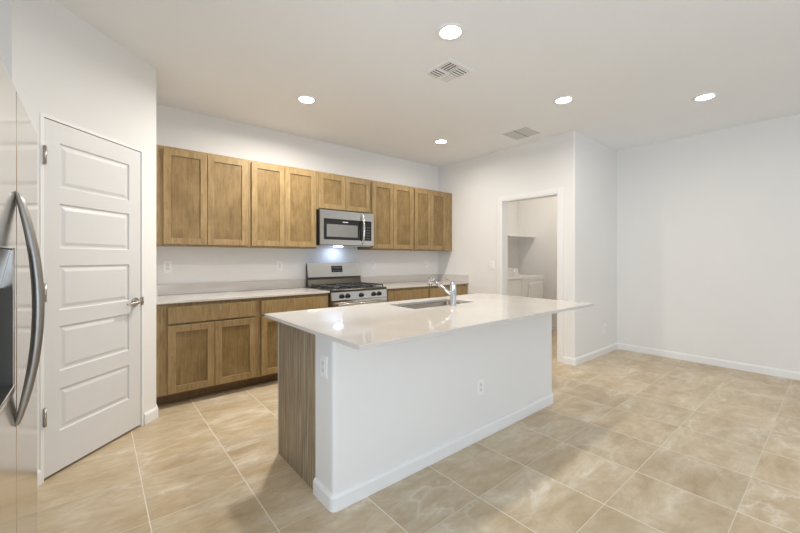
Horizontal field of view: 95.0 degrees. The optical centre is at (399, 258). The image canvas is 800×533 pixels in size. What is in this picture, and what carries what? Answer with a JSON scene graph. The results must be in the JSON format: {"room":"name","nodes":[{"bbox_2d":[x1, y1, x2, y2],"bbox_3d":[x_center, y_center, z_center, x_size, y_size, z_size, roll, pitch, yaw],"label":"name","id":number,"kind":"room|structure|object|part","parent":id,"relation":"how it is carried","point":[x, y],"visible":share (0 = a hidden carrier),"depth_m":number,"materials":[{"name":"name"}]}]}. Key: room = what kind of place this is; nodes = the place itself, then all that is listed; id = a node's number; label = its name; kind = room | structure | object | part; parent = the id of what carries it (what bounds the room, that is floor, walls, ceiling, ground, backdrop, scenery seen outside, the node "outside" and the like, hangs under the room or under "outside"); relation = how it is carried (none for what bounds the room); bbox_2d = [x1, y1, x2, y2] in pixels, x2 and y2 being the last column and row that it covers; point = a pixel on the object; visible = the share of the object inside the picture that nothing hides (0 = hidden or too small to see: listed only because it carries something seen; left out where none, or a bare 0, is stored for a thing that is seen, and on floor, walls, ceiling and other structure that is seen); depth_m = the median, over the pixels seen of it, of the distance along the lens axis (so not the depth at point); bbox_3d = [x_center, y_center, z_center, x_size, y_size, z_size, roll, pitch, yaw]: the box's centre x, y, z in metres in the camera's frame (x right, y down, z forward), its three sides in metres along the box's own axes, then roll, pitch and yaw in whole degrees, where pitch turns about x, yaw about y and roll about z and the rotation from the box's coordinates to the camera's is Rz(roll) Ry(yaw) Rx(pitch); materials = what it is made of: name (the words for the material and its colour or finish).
{"room":"kitchen","nodes":[
{"label":"kitchen","id":0,"kind":"room"},
{"bbox_2d":[0,0,155,469],"bbox_3d":[-2.247,-0.118,2.472,0.611,2.745,2.009,0,0,3],"label":"wall","id":1,"kind":"structure","parent":0,"point":[59,65],"depth_m":2.30,"materials":[{"name":"paint"}]},
{"bbox_2d":[40,112,143,482],"bbox_3d":[-1.996,0.221,2.401,0.179,2.068,0.727,0,0,5],"label":"door","id":2,"kind":"structure","parent":1,"relation":"in","point":[92,183],"depth_m":2.33,"materials":[{"name":"paint"}]},
{"bbox_3d":[-1.897,0.320,2.630,0.023,0.024,0.129,0,0,7],"label":"lever","id":3,"kind":"part","parent":2,"relation":"part of","materials":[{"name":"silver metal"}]},
{"bbox_3d":[-1.917,0.319,2.683,0.051,0.062,0.062,0,0,5],"label":"handle","id":4,"kind":"part","parent":2,"relation":"part of","materials":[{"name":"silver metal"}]},
{"bbox_2d":[144,404,157,424],"bbox_3d":[-1.975,1.213,2.945,0.078,0.083,0.382,0,0,-26],"label":"baseboard","id":5,"kind":"structure","parent":1,"relation":"attached to","point":[151,415],"depth_m":2.82,"materials":[{"name":"paint"}]},
{"bbox_2d":[156,104,437,287],"bbox_3d":[-1.513,-0.118,4.308,5.460,2.745,0.120,0,0,-40],"label":"wall","id":6,"kind":"structure","parent":0,"point":[177,128],"depth_m":4.26,"materials":[{"name":"paint"}]},
{"bbox_2d":[163,261,171,272],"bbox_3d":[-2.277,0.083,3.593,0.070,0.114,0.009,0,0,-40],"label":"wall outlet","id":7,"kind":"object","parent":6,"relation":"attached to","point":[167,265],"visible":1,"depth_m":3.59,"materials":[{"name":"white plastic"}]},
{"bbox_2d":[156,144,248,247],"bbox_3d":[-1.978,-0.568,3.634,0.840,0.904,0.325,0,0,-40],"label":"upper cabinet","id":8,"kind":"object","parent":6,"relation":"attached to","point":[202,198],"visible":0.94,"depth_m":3.50,"materials":[{"name":"brown wood"}]},
{"bbox_3d":[-1.998,-0.564,3.421,0.356,0.868,0.020,0,0,-40],"label":"door","id":9,"kind":"part","parent":8,"relation":"part of","materials":[{"name":"brown wood"}]},
{"bbox_3d":[-2.000,-0.564,3.423,0.248,0.760,0.009,0,0,-40],"label":"panel","id":10,"kind":"part","parent":8,"relation":"part of","materials":[{"name":"brown wood"}]},
{"bbox_3d":[-1.714,-0.564,3.656,0.372,0.868,0.020,0,0,-40],"label":"door","id":11,"kind":"part","parent":8,"relation":"part of","materials":[{"name":"brown wood"}]},
{"bbox_3d":[-1.716,-0.564,3.658,0.264,0.760,0.009,0,0,-40],"label":"panel","id":12,"kind":"part","parent":8,"relation":"part of","materials":[{"name":"brown wood"}]},
{"bbox_2d":[156,279,304,295],"bbox_3d":[-1.786,0.306,3.991,1.608,0.103,0.020,0,0,-40],"label":"backsplash","id":13,"kind":"structure","parent":6,"relation":"attached to","point":[191,288],"depth_m":3.92,"materials":[{"name":"white stone"}]},
{"bbox_2d":[244,160,315,248],"bbox_3d":[-1.360,-0.568,4.146,0.763,0.904,0.325,0,0,-40],"label":"upper cabinet","id":14,"kind":"object","parent":6,"relation":"attached to","point":[282,199],"visible":0.98,"depth_m":4.00,"materials":[{"name":"brown wood"}]},
{"bbox_3d":[-1.404,-0.564,3.912,0.352,0.868,0.020,0,0,-40],"label":"door","id":15,"kind":"part","parent":14,"relation":"part of","materials":[{"name":"brown wood"}]},
{"bbox_3d":[-1.406,-0.564,3.915,0.244,0.760,0.009,0,0,-40],"label":"panel","id":16,"kind":"part","parent":14,"relation":"part of","materials":[{"name":"brown wood"}]},
{"bbox_3d":[-1.123,-0.564,4.144,0.368,0.868,0.020,0,0,-40],"label":"door","id":17,"kind":"part","parent":14,"relation":"part of","materials":[{"name":"brown wood"}]},
{"bbox_3d":[-1.125,-0.564,4.147,0.260,0.760,0.009,0,0,-40],"label":"panel","id":18,"kind":"part","parent":14,"relation":"part of","materials":[{"name":"brown wood"}]},
{"bbox_2d":[277,261,282,270],"bbox_3d":[-1.414,0.087,4.307,0.070,0.114,0.009,0,0,-40],"label":"wall outlet","id":19,"kind":"object","parent":6,"relation":"attached to","point":[279,263],"visible":1,"depth_m":4.30,"materials":[{"name":"white plastic"}]},
{"bbox_2d":[316,171,369,213],"bbox_3d":[-0.771,-0.797,4.633,0.764,0.446,0.325,0,0,-40],"label":"upper cabinet","id":20,"kind":"object","parent":6,"relation":"attached to","point":[335,192],"visible":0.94,"depth_m":4.48,"materials":[{"name":"brown wood"}]},
{"bbox_3d":[-0.813,-0.793,4.401,0.357,0.410,0.020,0,0,-40],"label":"door","id":21,"kind":"part","parent":20,"relation":"part of","materials":[{"name":"brown wood"}]},
{"bbox_3d":[-0.815,-0.793,4.403,0.249,0.302,0.009,0,0,-40],"label":"panel","id":22,"kind":"part","parent":20,"relation":"part of","materials":[{"name":"brown wood"}]},
{"bbox_2d":[316,209,373,246],"bbox_3d":[-0.732,-0.358,4.589,0.754,0.422,0.440,0,0,-40],"label":"microwave","id":23,"kind":"object","parent":20,"relation":"attached to","point":[333,228],"visible":0.99,"depth_m":4.43,"materials":[{"name":"silver metal"}]},
{"bbox_3d":[-0.456,-0.368,4.570,0.025,0.381,0.059,0,0,-40],"label":"handle","id":24,"kind":"part","parent":23,"relation":"part of","materials":[{"name":"metal"}]},
{"bbox_3d":[-0.406,-0.364,4.666,0.152,0.405,0.030,0,0,-40],"label":"control panel","id":25,"kind":"part","parent":23,"relation":"part of","materials":[{"name":"metal"}]},
{"bbox_3d":[-0.533,-0.793,4.632,0.361,0.410,0.020,0,0,-40],"label":"door","id":26,"kind":"part","parent":20,"relation":"part of","materials":[{"name":"brown wood"}]},
{"bbox_3d":[-0.536,-0.793,4.635,0.253,0.302,0.009,0,0,-40],"label":"panel","id":27,"kind":"part","parent":20,"relation":"part of","materials":[{"name":"brown wood"}]},
{"bbox_2d":[371,261,374,268],"bbox_3d":[-0.378,0.090,5.163,0.070,0.114,0.009,0,0,-40],"label":"wall outlet","id":28,"kind":"object","parent":6,"relation":"attached to","point":[372,262],"visible":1,"depth_m":5.16,"materials":[{"name":"white plastic"}]},
{"bbox_2d":[358,180,412,250],"bbox_3d":[-0.192,-0.568,5.112,0.737,0.904,0.325,0,0,-40],"label":"upper cabinet","id":29,"kind":"object","parent":6,"relation":"attached to","point":[391,205],"visible":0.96,"depth_m":4.96,"materials":[{"name":"brown wood"}]},
{"bbox_3d":[-0.228,-0.564,4.885,0.347,0.868,0.020,0,0,-40],"label":"door","id":30,"kind":"part","parent":29,"relation":"part of","materials":[{"name":"brown wood"}]},
{"bbox_3d":[-0.230,-0.564,4.888,0.239,0.760,0.009,0,0,-40],"label":"panel","id":31,"kind":"part","parent":29,"relation":"part of","materials":[{"name":"brown wood"}]},
{"bbox_3d":[0.040,-0.564,5.111,0.238,0.760,0.009,0,0,-40],"label":"panel","id":32,"kind":"part","parent":29,"relation":"part of","materials":[{"name":"brown wood"}]},
{"bbox_3d":[0.043,-0.564,5.108,0.346,0.868,0.020,0,0,-40],"label":"door","id":33,"kind":"part","parent":29,"relation":"part of","materials":[{"name":"brown wood"}]},
{"bbox_2d":[360,274,437,283],"bbox_3d":[0.033,0.306,5.496,1.560,0.103,0.020,0,0,-40],"label":"backsplash","id":34,"kind":"structure","parent":6,"relation":"attached to","point":[399,278],"depth_m":5.43,"materials":[{"name":"white stone"}]},
{"bbox_2d":[402,187,451,250],"bbox_3d":[0.410,-0.568,5.610,0.823,0.904,0.325,0,0,-40],"label":"upper cabinet","id":35,"kind":"object","parent":6,"relation":"attached to","point":[432,210],"visible":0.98,"depth_m":5.45,"materials":[{"name":"brown wood"}]},
{"bbox_3d":[0.329,-0.564,5.345,0.316,0.868,0.020,0,0,-40],"label":"door","id":36,"kind":"part","parent":35,"relation":"part of","materials":[{"name":"brown wood"}]},
{"bbox_3d":[0.327,-0.564,5.348,0.208,0.760,0.009,0,0,-40],"label":"panel","id":37,"kind":"part","parent":35,"relation":"part of","materials":[{"name":"brown wood"}]},
{"bbox_3d":[0.578,-0.564,5.552,0.324,0.868,0.020,0,0,-40],"label":"door","id":38,"kind":"part","parent":35,"relation":"part of","materials":[{"name":"brown wood"}]},
{"bbox_3d":[0.576,-0.564,5.554,0.216,0.760,0.009,0,0,-40],"label":"panel","id":39,"kind":"part","parent":35,"relation":"part of","materials":[{"name":"brown wood"}]},
{"bbox_2d":[37,330,799,532],"bbox_3d":[1.804,1.295,1.898,7.500,0.080,8.124,0,0,-40],"label":"floor","id":40,"kind":"structure","parent":0,"point":[628,441],"depth_m":2.17,"materials":[{"name":"tile"}]},
{"bbox_2d":[0,57,44,532],"bbox_3d":[-1.488,0.362,0.936,0.841,1.785,0.950,0,0,-40],"label":"refrigerator","id":41,"kind":"object","parent":40,"relation":"on","point":[22,297],"visible":1,"depth_m":1.12,"materials":[{"name":"grey metal"}]},
{"bbox_3d":[-1.065,0.315,0.944,0.057,1.670,0.422,0,0,-40],"label":"freezer door","id":42,"kind":"part","parent":41,"relation":"part of","materials":[{"name":"metal"}]},
{"bbox_3d":[-1.147,0.153,1.131,0.068,0.719,0.026,0,0,-40],"label":"freezer handle","id":43,"kind":"part","parent":41,"relation":"part of","materials":[{"name":"metal"}]},
{"bbox_2d":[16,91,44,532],"bbox_3d":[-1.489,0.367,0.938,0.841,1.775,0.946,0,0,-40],"label":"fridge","id":44,"kind":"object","parent":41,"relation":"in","point":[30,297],"depth_m":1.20,"materials":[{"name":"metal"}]},
{"bbox_2d":[156,298,257,404],"bbox_3d":[-1.878,0.817,3.506,0.832,0.875,0.610,0,0,-40],"label":"base cabinet","id":45,"kind":"object","parent":40,"relation":"on","point":[203,348],"visible":0.98,"depth_m":3.25,"materials":[{"name":"brown wood"}]},
{"bbox_3d":[-1.806,0.854,3.183,0.357,0.570,0.020,0,0,-40],"label":"door","id":46,"kind":"part","parent":45,"relation":"part of","materials":[{"name":"brown wood"}]},
{"bbox_3d":[-1.808,0.854,3.186,0.249,0.462,0.009,0,0,-40],"label":"panel","id":47,"kind":"part","parent":45,"relation":"part of","materials":[{"name":"brown wood"}]},
{"bbox_3d":[-1.667,0.483,3.298,0.718,0.140,0.020,0,0,-40],"label":"drawer","id":48,"kind":"part","parent":45,"relation":"part of","materials":[{"name":"brown wood"}]},
{"bbox_3d":[-1.528,0.854,3.413,0.357,0.570,0.020,0,0,-40],"label":"door","id":49,"kind":"part","parent":45,"relation":"part of","materials":[{"name":"brown wood"}]},
{"bbox_3d":[-1.530,0.854,3.416,0.249,0.462,0.009,0,0,-40],"label":"panel","id":50,"kind":"part","parent":45,"relation":"part of","materials":[{"name":"brown wood"}]},
{"bbox_2d":[156,279,329,304],"bbox_3d":[-1.590,0.317,3.754,1.608,0.124,0.636,0,0,-40],"label":"countertop","id":51,"kind":"structure","parent":45,"relation":"on","point":[191,292],"depth_m":3.77,"materials":[{"name":"white stone"}]},
{"bbox_2d":[254,293,327,384],"bbox_3d":[-1.263,0.817,4.016,0.763,0.875,0.610,0,0,-40],"label":"base cabinet","id":52,"kind":"object","parent":40,"relation":"on","point":[267,328],"visible":0.27,"depth_m":3.64,"materials":[{"name":"brown wood"}]},
{"bbox_3d":[-1.211,0.854,3.676,0.358,0.570,0.020,0,0,-40],"label":"door","id":53,"kind":"part","parent":52,"relation":"part of","materials":[{"name":"brown wood"}]},
{"bbox_3d":[-1.213,0.854,3.679,0.250,0.462,0.009,0,0,-40],"label":"panel","id":54,"kind":"part","parent":52,"relation":"part of","materials":[{"name":"brown wood"}]},
{"bbox_3d":[-1.071,0.483,3.791,0.721,0.140,0.020,0,0,-40],"label":"drawer","id":55,"kind":"part","parent":52,"relation":"part of","materials":[{"name":"brown wood"}]},
{"bbox_2d":[278,322,314,488],"bbox_3d":[0.208,0.817,2.850,2.150,0.875,0.526,0,0,-40],"label":"island end panel","id":56,"kind":"object","parent":40,"relation":"on","point":[296,347],"visible":0.1,"depth_m":2.15,"materials":[{"name":"brown wood"}]},
{"bbox_2d":[264,293,593,349],"bbox_3d":[0.337,0.369,2.648,2.226,0.021,1.117,0,0,-40],"label":"countertop","id":57,"kind":"structure","parent":56,"relation":"on","point":[364,326],"depth_m":2.22,"materials":[{"name":"white stone"}]},
{"bbox_2d":[399,301,461,308],"bbox_3d":[0.264,0.480,2.928,0.714,0.200,0.359,0,0,-40],"label":"sink","id":58,"kind":"object","parent":57,"relation":"in","point":[443,303],"visible":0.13,"depth_m":3.11,"materials":[{"name":"metal"}]},
{"bbox_2d":[428,277,456,305],"bbox_3d":[0.326,0.253,2.849,0.058,0.211,0.288,0,0,-40],"label":"kitchen faucet","id":59,"kind":"object","parent":57,"relation":"on","point":[452,292],"visible":1,"depth_m":2.75,"materials":[{"name":"silver metal"}]},
{"bbox_3d":[0.326,0.223,2.839,0.025,0.123,0.195,0,0,-41],"label":"spout","id":60,"kind":"part","parent":59,"relation":"part of","materials":[{"name":"silver metal"}]},
{"bbox_2d":[306,263,386,307],"bbox_3d":[-0.638,0.656,4.473,0.766,1.197,0.702,0,0,-40],"label":"gas range","id":61,"kind":"object","parent":40,"relation":"on","point":[345,286],"visible":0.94,"depth_m":4.47,"materials":[{"name":"grey metal"}]},
{"bbox_2d":[309,285,386,292],"bbox_3d":[-0.632,0.362,4.467,0.762,0.032,0.559,0,0,-40],"label":"cooktop","id":62,"kind":"object","parent":61,"relation":"in","point":[350,288],"depth_m":4.29,"materials":[{"name":"metal"}]},
{"bbox_2d":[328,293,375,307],"bbox_3d":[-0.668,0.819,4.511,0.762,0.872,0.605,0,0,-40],"label":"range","id":63,"kind":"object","parent":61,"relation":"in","point":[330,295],"depth_m":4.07,"materials":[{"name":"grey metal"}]},
{"bbox_2d":[330,297,386,306],"bbox_3d":[-0.444,0.829,4.240,0.756,0.712,0.096,0,0,-40],"label":"oven","id":64,"kind":"object","parent":61,"relation":"in","point":[338,302],"depth_m":4.18,"materials":[{"name":"metal"}]},
{"bbox_3d":[-0.464,0.423,4.263,0.762,0.089,0.036,0,0,-40],"label":"control panel","id":65,"kind":"part","parent":61,"relation":"part of","materials":[{"name":"metal"}]},
{"bbox_2d":[386,286,427,301],"bbox_3d":[-0.081,0.817,4.993,0.737,0.875,0.610,0,0,-40],"label":"base cabinet","id":66,"kind":"object","parent":40,"relation":"on","point":[397,294],"visible":0.04,"depth_m":4.75,"materials":[{"name":"brown wood"}]},
{"bbox_2d":[428,284,466,297],"bbox_3d":[0.514,0.817,5.486,0.806,0.875,0.610,0,0,-40],"label":"base cabinet","id":67,"kind":"object","parent":40,"relation":"on","point":[461,289],"visible":0.12,"depth_m":5.17,"materials":[{"name":"brown wood"}]},
{"bbox_2d":[360,274,468,288],"bbox_3d":[0.229,0.317,5.259,1.560,0.124,0.636,0,0,-40],"label":"countertop","id":68,"kind":"structure","parent":67,"relation":"on","point":[399,281],"depth_m":5.44,"materials":[{"name":"white stone"}]},
{"bbox_2d":[508,268,521,296],"bbox_3d":[1.431,0.705,5.796,0.691,1.100,0.692,0,0,-40],"label":"washing machine","id":69,"kind":"object","parent":40,"relation":"on","point":[514,279],"visible":0.19,"depth_m":5.63,"materials":[{"name":"white metal"}]},
{"bbox_2d":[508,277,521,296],"bbox_3d":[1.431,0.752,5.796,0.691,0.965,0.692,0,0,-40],"label":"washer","id":70,"kind":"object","parent":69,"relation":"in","point":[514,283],"depth_m":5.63,"materials":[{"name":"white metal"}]},
{"bbox_2d":[520,275,543,298],"bbox_3d":[1.981,0.772,6.226,0.692,0.965,0.732,0,0,-40],"label":"dryer","id":71,"kind":"object","parent":40,"relation":"on","point":[531,285],"visible":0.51,"depth_m":5.91,"materials":[{"name":"white metal"}]},
{"bbox_3d":[2.202,0.675,5.967,0.400,0.560,0.028,0,0,-40],"label":"dryer door","id":72,"kind":"part","parent":71,"relation":"part of","materials":[{"name":"white metal"}]},
{"bbox_2d":[55,0,799,166],"bbox_3d":[1.804,-1.530,1.898,7.500,0.080,8.124,0,0,-40],"label":"ceiling","id":73,"kind":"structure","parent":0,"point":[633,70],"depth_m":2.83,"materials":[{"name":"paint"}]},
{"bbox_2d":[296,95,316,103],"bbox_3d":[-0.877,-1.487,3.439,0.188,0.007,0.188,0,0,-40],"label":"recessed light","id":74,"kind":"object","parent":73,"relation":"in","point":[306,99],"visible":1,"depth_m":3.43,"materials":[{"name":"white plastic"}]},
{"bbox_2d":[434,139,447,143],"bbox_3d":[0.522,-1.487,4.676,0.188,0.007,0.188,0,0,-40],"label":"recessed light","id":75,"kind":"object","parent":73,"relation":"in","point":[438,141],"visible":1,"depth_m":4.66,"materials":[{"name":"white plastic"}]},
{"bbox_2d":[422,58,474,84],"bbox_3d":[0.387,-1.485,2.935,0.298,0.010,0.298,0,0,-40],"label":"ceiling vent","id":76,"kind":"object","parent":73,"relation":"in","point":[449,71],"visible":1,"depth_m":2.92,"materials":[{"name":"metal"}]},
{"bbox_2d":[436,23,464,40],"bbox_3d":[0.333,-1.487,2.414,0.188,0.007,0.188,0,0,-40],"label":"recessed light","id":77,"kind":"object","parent":73,"relation":"in","point":[449,31],"visible":1,"depth_m":2.40,"materials":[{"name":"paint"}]},
{"bbox_2d":[499,126,542,140],"bbox_3d":[1.443,-1.486,4.367,0.360,0.009,0.366,0,0,-40],"label":"ceiling vent","id":78,"kind":"object","parent":73,"relation":"in","point":[526,131],"visible":1,"depth_m":4.36,"materials":[{"name":"metal"}]},
{"bbox_2d":[553,96,574,104],"bbox_3d":[1.539,-1.487,3.451,0.188,0.007,0.188,0,0,-40],"label":"recessed light","id":79,"kind":"object","parent":73,"relation":"in","point":[563,99],"visible":1,"depth_m":3.45,"materials":[{"name":"white plastic"}]},
{"bbox_2d":[692,92,717,101],"bbox_3d":[2.817,-1.487,3.387,0.188,0.007,0.188,0,0,-40],"label":"recessed light","id":80,"kind":"object","parent":73,"relation":"in","point":[707,96],"visible":1,"depth_m":3.38,"materials":[{"name":"white plastic"}]},
{"bbox_2d":[315,314,551,493],"bbox_3d":[0.436,0.817,2.574,2.150,0.875,0.190,0,0,-40],"label":"wall","id":81,"kind":"structure","parent":0,"point":[378,409],"depth_m":2.16,"materials":[{"name":"paint"}]},
{"bbox_2d":[320,354,327,378],"bbox_3d":[-0.392,0.555,1.882,0.009,0.114,0.070,0,0,-40],"label":"wall outlet","id":82,"kind":"object","parent":81,"relation":"attached to","point":[323,359],"visible":1,"depth_m":1.87,"materials":[{"name":"white plastic"}]},
{"bbox_2d":[321,360,324,373],"bbox_3d":[-0.394,0.555,1.881,0.004,0.066,0.033,0,0,-40],"label":"receptacle","id":83,"kind":"object","parent":82,"relation":"attached to","point":[322,361],"depth_m":1.88,"materials":[{"name":"plastic"}]},
{"bbox_2d":[313,393,553,512],"bbox_3d":[0.441,1.213,2.568,2.178,0.083,0.204,0,0,-40],"label":"baseboard","id":84,"kind":"structure","parent":81,"relation":"attached to","point":[336,502],"depth_m":2.15,"materials":[{"name":"paint"}]},
{"bbox_2d":[477,378,483,395],"bbox_3d":[0.559,0.893,2.546,0.070,0.114,0.009,0,0,-40],"label":"wall outlet","id":85,"kind":"object","parent":81,"relation":"attached to","point":[480,382],"visible":1,"depth_m":2.54,"materials":[{"name":"white plastic"}]},
{"bbox_2d":[508,201,517,269],"bbox_3d":[1.585,-0.118,6.516,1.890,2.745,0.120,0,0,-40],"label":"wall","id":86,"kind":"structure","parent":0,"point":[512,206],"depth_m":6.89,"materials":[{"name":"paint"}]},
{"bbox_2d":[508,235,535,241],"bbox_3d":[1.692,-0.355,6.292,1.768,0.090,0.359,0,0,-40],"label":"shelf","id":87,"kind":"object","parent":86,"relation":"attached to","point":[511,238],"visible":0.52,"depth_m":6.77,"materials":[{"name":"paint"}]},
{"bbox_2d":[438,131,616,357],"bbox_3d":[1.832,-0.118,5.635,1.387,2.745,2.339,0,0,-40],"label":"wall","id":88,"kind":"structure","parent":0,"point":[585,168],"depth_m":4.81,"materials":[{"name":"paint"}]},
{"bbox_2d":[490,261,493,268],"bbox_3d":[1.298,0.094,5.185,0.010,0.114,0.070,0,0,-40],"label":"light switch","id":89,"kind":"object","parent":88,"relation":"attached to","point":[491,262],"visible":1,"depth_m":5.18,"materials":[{"name":"white plastic"}]},
{"bbox_2d":[497,187,562,362],"bbox_3d":[1.704,0.201,4.791,0.139,2.108,0.931,0,0,-40],"label":"trim","id":90,"kind":"structure","parent":88,"relation":"attached to","point":[502,202],"depth_m":4.78,"materials":[{"name":"paint"}]},
{"bbox_2d":[518,196,556,324],"bbox_3d":[2.925,-0.118,6.285,0.120,2.745,1.945,0,0,-40],"label":"wall","id":91,"kind":"structure","parent":0,"point":[536,217],"depth_m":6.63,"materials":[{"name":"paint"}]},
{"bbox_2d":[617,114,799,371],"bbox_3d":[4.890,-0.118,2.932,0.120,2.745,5.725,0,0,-40],"label":"wall","id":92,"kind":"structure","parent":0,"point":[708,224],"depth_m":4.30,"materials":[{"name":"paint"}]},
{"bbox_2d":[563,343,799,379],"bbox_3d":[3.804,1.213,3.147,1.281,0.083,7.200,0,0,-40],"label":"baseboard","id":93,"kind":"structure","parent":92,"relation":"attached to","point":[783,373],"depth_m":4.36,"materials":[{"name":"paint"}]},
{"bbox_3d":[4.096,-0.118,-1.361,6.577,2.745,0.120,0,0,-40],"label":"wall","id":94,"kind":"structure","parent":0,"visible":0},
{"bbox_2d":[37,469,41,486],"bbox_3d":[-0.234,1.213,-0.685,0.766,0.083,6.443,0,0,-40],"label":"baseboard","id":95,"kind":"structure","parent":94,"relation":"attached to","point":[39,473],"depth_m":2.02,"materials":[{"name":"paint"}]}
]}

